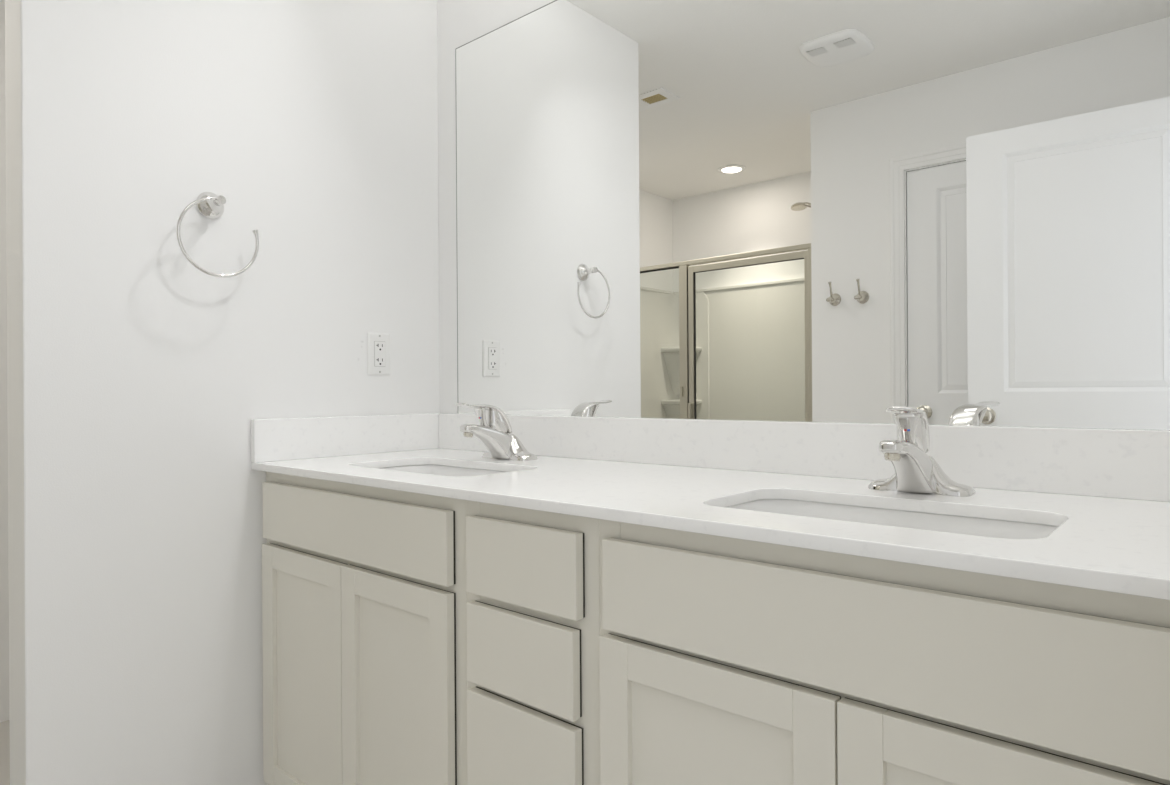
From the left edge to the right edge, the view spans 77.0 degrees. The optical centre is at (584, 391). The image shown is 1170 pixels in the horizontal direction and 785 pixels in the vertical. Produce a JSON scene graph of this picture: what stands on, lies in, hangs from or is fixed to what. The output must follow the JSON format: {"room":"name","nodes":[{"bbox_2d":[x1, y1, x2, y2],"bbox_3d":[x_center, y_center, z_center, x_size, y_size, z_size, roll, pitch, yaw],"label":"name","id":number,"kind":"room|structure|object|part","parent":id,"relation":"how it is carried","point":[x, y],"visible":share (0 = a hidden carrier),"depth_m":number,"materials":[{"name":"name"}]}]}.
{"room":"bathroom","nodes":[
{"label":"bathroom","id":0,"kind":"room"},
{"bbox_2d":[0,0,8,721],"bbox_3d":[-2.462,-0.140,1.801,0.120,2.421,3.190,0,0,41],"label":"wall","id":1,"kind":"structure","parent":0,"point":[4,572],"depth_m":2.38,"materials":[{"name":"white paint"}]},
{"bbox_2d":[0,720,9,784],"bbox_3d":[-1.221,1.093,0.811,3.280,0.060,3.310,0,0,41],"label":"floor","id":2,"kind":"structure","parent":0,"point":[4,726],"depth_m":2.16,"materials":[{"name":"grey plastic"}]},
{"bbox_2d":[262,472,467,784],"bbox_3d":[-0.319,0.619,1.697,0.735,0.874,0.536,0,0,41],"label":"base cabinet","id":3,"kind":"object","parent":2,"relation":"on","point":[364,594],"visible":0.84,"depth_m":1.45,"materials":[{"name":"beige wood"}]},
{"bbox_3d":[-0.617,0.633,1.617,0.250,0.463,0.005,0,0,41],"label":"panel","id":4,"kind":"part","parent":3,"relation":"part of","materials":[{"name":"white paint"}]},
{"bbox_3d":[-0.620,0.633,1.614,0.342,0.554,0.016,0,0,41],"label":"door","id":5,"kind":"part","parent":3,"relation":"part of","materials":[{"name":"white paint"}]},
{"bbox_3d":[-0.491,0.275,1.501,0.680,0.130,0.016,0,0,41],"label":"false drawer","id":6,"kind":"part","parent":3,"relation":"part of","materials":[{"name":"white paint"}]},
{"bbox_3d":[-0.357,0.631,1.392,0.247,0.464,0.005,0,0,41],"label":"panel","id":7,"kind":"part","parent":3,"relation":"part of","materials":[{"name":"white paint"}]},
{"bbox_3d":[-0.360,0.631,1.389,0.340,0.556,0.016,0,0,41],"label":"door","id":8,"kind":"part","parent":3,"relation":"part of","materials":[{"name":"white paint"}]},
{"bbox_2d":[251,448,1169,599],"bbox_3d":[0.070,0.170,1.350,1.782,0.018,0.553,0,0,41],"label":"countertop","id":9,"kind":"structure","parent":3,"relation":"on","point":[1117,545],"depth_m":1.02,"materials":[{"name":"white stone"}]},
{"bbox_2d":[251,413,438,462],"bbox_3d":[-0.602,0.116,1.920,0.019,0.100,0.534,0,0,41],"label":"side splash","id":10,"kind":"object","parent":9,"relation":"on","point":[281,439],"visible":1,"depth_m":1.88,"materials":[{"name":"white stone"}]},
{"bbox_2d":[379,464,504,476],"bbox_3d":[-0.317,0.258,1.615,0.480,0.152,0.293,0,0,41],"label":"undermount sink","id":11,"kind":"object","parent":9,"relation":"in","point":[441,470],"visible":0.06,"depth_m":1.78,"materials":[{"name":"white ceramic"}]},
{"bbox_2d":[455,403,536,460],"bbox_3d":[-0.225,0.095,1.737,0.153,0.137,0.184,0,0,41],"label":"faucet","id":12,"kind":"object","parent":9,"relation":"on","point":[494,431],"visible":1,"depth_m":1.73,"materials":[{"name":"silver metal"}]},
{"bbox_3d":[-0.241,0.061,1.719,0.037,0.051,0.028,0,0,43],"label":"lever stem","id":13,"kind":"part","parent":12,"relation":"part of","materials":[{"name":"silver metal"}]},
{"bbox_3d":[-0.236,0.065,1.725,0.047,0.080,0.152,0,0,41],"label":"lever handle","id":14,"kind":"part","parent":12,"relation":"part of","materials":[{"name":"silver metal"}]},
{"bbox_3d":[-0.223,0.119,1.740,0.063,0.088,0.172,0,0,41],"label":"spout","id":15,"kind":"part","parent":12,"relation":"part of","materials":[{"name":"silver metal"}]},
{"bbox_3d":[-0.183,0.133,1.785,0.153,0.060,0.057,0,0,41],"label":"deck plate","id":16,"kind":"part","parent":12,"relation":"part of","materials":[{"name":"silver metal"}]},
{"bbox_2d":[725,499,1057,538],"bbox_3d":[0.392,0.253,1.000,0.488,0.152,0.293,0,0,41],"label":"undermount sink","id":17,"kind":"object","parent":9,"relation":"in","point":[975,526],"visible":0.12,"depth_m":1.08,"materials":[{"name":"white ceramic"}]},
{"bbox_2d":[868,407,975,496],"bbox_3d":[0.489,0.090,1.118,0.153,0.137,0.183,0,0,41],"label":"faucet","id":18,"kind":"object","parent":9,"relation":"on","point":[916,471],"visible":1,"depth_m":1.11,"materials":[{"name":"silver metal"}]},
{"bbox_3d":[0.480,0.056,1.095,0.037,0.051,0.028,0,0,33],"label":"lever stem","id":19,"kind":"part","parent":18,"relation":"part of","materials":[{"name":"silver metal"}]},
{"bbox_3d":[0.492,0.114,1.120,0.063,0.088,0.172,0,0,41],"label":"spout","id":20,"kind":"part","parent":18,"relation":"part of","materials":[{"name":"silver metal"}]},
{"bbox_3d":[0.484,0.061,1.101,0.047,0.080,0.152,0,0,31],"label":"lever handle","id":21,"kind":"part","parent":18,"relation":"part of","materials":[{"name":"silver metal"}]},
{"bbox_3d":[0.531,0.128,1.165,0.153,0.060,0.057,0,0,41],"label":"deck plate","id":22,"kind":"part","parent":18,"relation":"part of","materials":[{"name":"silver metal"}]},
{"bbox_2d":[466,500,599,784],"bbox_3d":[0.072,0.617,1.358,0.299,0.874,0.536,0,0,41],"label":"base cabinet","id":23,"kind":"object","parent":2,"relation":"on","point":[533,577],"visible":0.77,"depth_m":1.14,"materials":[{"name":"beige wood"}]},
{"bbox_3d":[-0.103,0.421,1.165,0.240,0.132,0.016,0,0,41],"label":"drawer","id":24,"kind":"part","parent":23,"relation":"part of","materials":[{"name":"white paint"}]},
{"bbox_3d":[-0.100,0.704,1.164,0.244,0.406,0.016,0,0,41],"label":"drawer","id":25,"kind":"part","parent":23,"relation":"part of","materials":[{"name":"white paint"}]},
{"bbox_3d":[-0.102,0.274,1.162,0.248,0.128,0.016,0,0,41],"label":"drawer","id":26,"kind":"part","parent":23,"relation":"part of","materials":[{"name":"white paint"}]},
{"bbox_2d":[599,519,1169,784],"bbox_3d":[0.468,0.614,1.015,0.748,0.874,0.536,0,0,41],"label":"base cabinet","id":27,"kind":"object","parent":2,"relation":"on","point":[724,660],"visible":0.88,"depth_m":0.81,"materials":[{"name":"beige wood"}]},
{"bbox_3d":[0.160,0.626,0.944,0.251,0.467,0.005,0,0,41],"label":"panel","id":28,"kind":"part","parent":27,"relation":"part of","materials":[{"name":"white paint"}]},
{"bbox_3d":[0.157,0.626,0.940,0.342,0.558,0.016,0,0,41],"label":"door","id":29,"kind":"part","parent":27,"relation":"part of","materials":[{"name":"white paint"}]},
{"bbox_3d":[0.421,0.625,0.717,0.253,0.467,0.005,0,0,41],"label":"panel","id":30,"kind":"part","parent":27,"relation":"part of","materials":[{"name":"white paint"}]},
{"bbox_3d":[0.418,0.625,0.713,0.345,0.558,0.016,0,0,41],"label":"door","id":31,"kind":"part","parent":27,"relation":"part of","materials":[{"name":"white paint"}]},
{"bbox_2d":[5,0,439,784],"bbox_3d":[-0.795,-0.150,1.813,0.128,2.421,0.986,0,0,41],"label":"wall","id":32,"kind":"structure","parent":0,"point":[138,376],"depth_m":1.61,"materials":[{"name":"white paint"}]},
{"bbox_2d":[176,192,258,277],"bbox_3d":[-0.823,-0.350,1.637,0.064,0.198,0.176,0,0,41],"label":"towel ring","id":33,"kind":"object","parent":32,"relation":"attached to","point":[210,205],"visible":1,"depth_m":1.63,"materials":[{"name":"silver metal"}]},
{"bbox_2d":[367,332,389,374],"bbox_3d":[-0.555,-0.100,1.986,0.008,0.114,0.071,0,0,41],"label":"wall outlet","id":34,"kind":"object","parent":32,"relation":"attached to","point":[378,344],"visible":1,"depth_m":1.98,"materials":[{"name":"white plastic"}]},
{"bbox_2d":[375,341,384,365],"bbox_3d":[-0.553,-0.100,1.984,0.002,0.067,0.033,0,0,41],"label":"receptacle","id":35,"kind":"object","parent":34,"relation":"attached to","point":[379,345],"depth_m":1.98,"materials":[{"name":"white plastic"}]},
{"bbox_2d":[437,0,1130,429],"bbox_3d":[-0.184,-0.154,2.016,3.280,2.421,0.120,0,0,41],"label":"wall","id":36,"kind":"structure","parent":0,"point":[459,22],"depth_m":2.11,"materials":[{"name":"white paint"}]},
{"bbox_2d":[438,413,1169,501],"bbox_3d":[0.245,0.110,1.552,1.782,0.100,0.019,0,0,41],"label":"backsplash","id":37,"kind":"structure","parent":36,"relation":"attached to","point":[1110,463],"depth_m":1.33,"materials":[{"name":"white stone"}]},
{"bbox_2d":[455,0,1169,429],"bbox_3d":[0.262,-0.458,1.545,1.656,1.036,0.003,0,0,41],"label":"mirror","id":38,"kind":"object","parent":36,"relation":"attached to","point":[957,212],"visible":1,"depth_m":1.38,"materials":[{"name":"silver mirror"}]}
]}

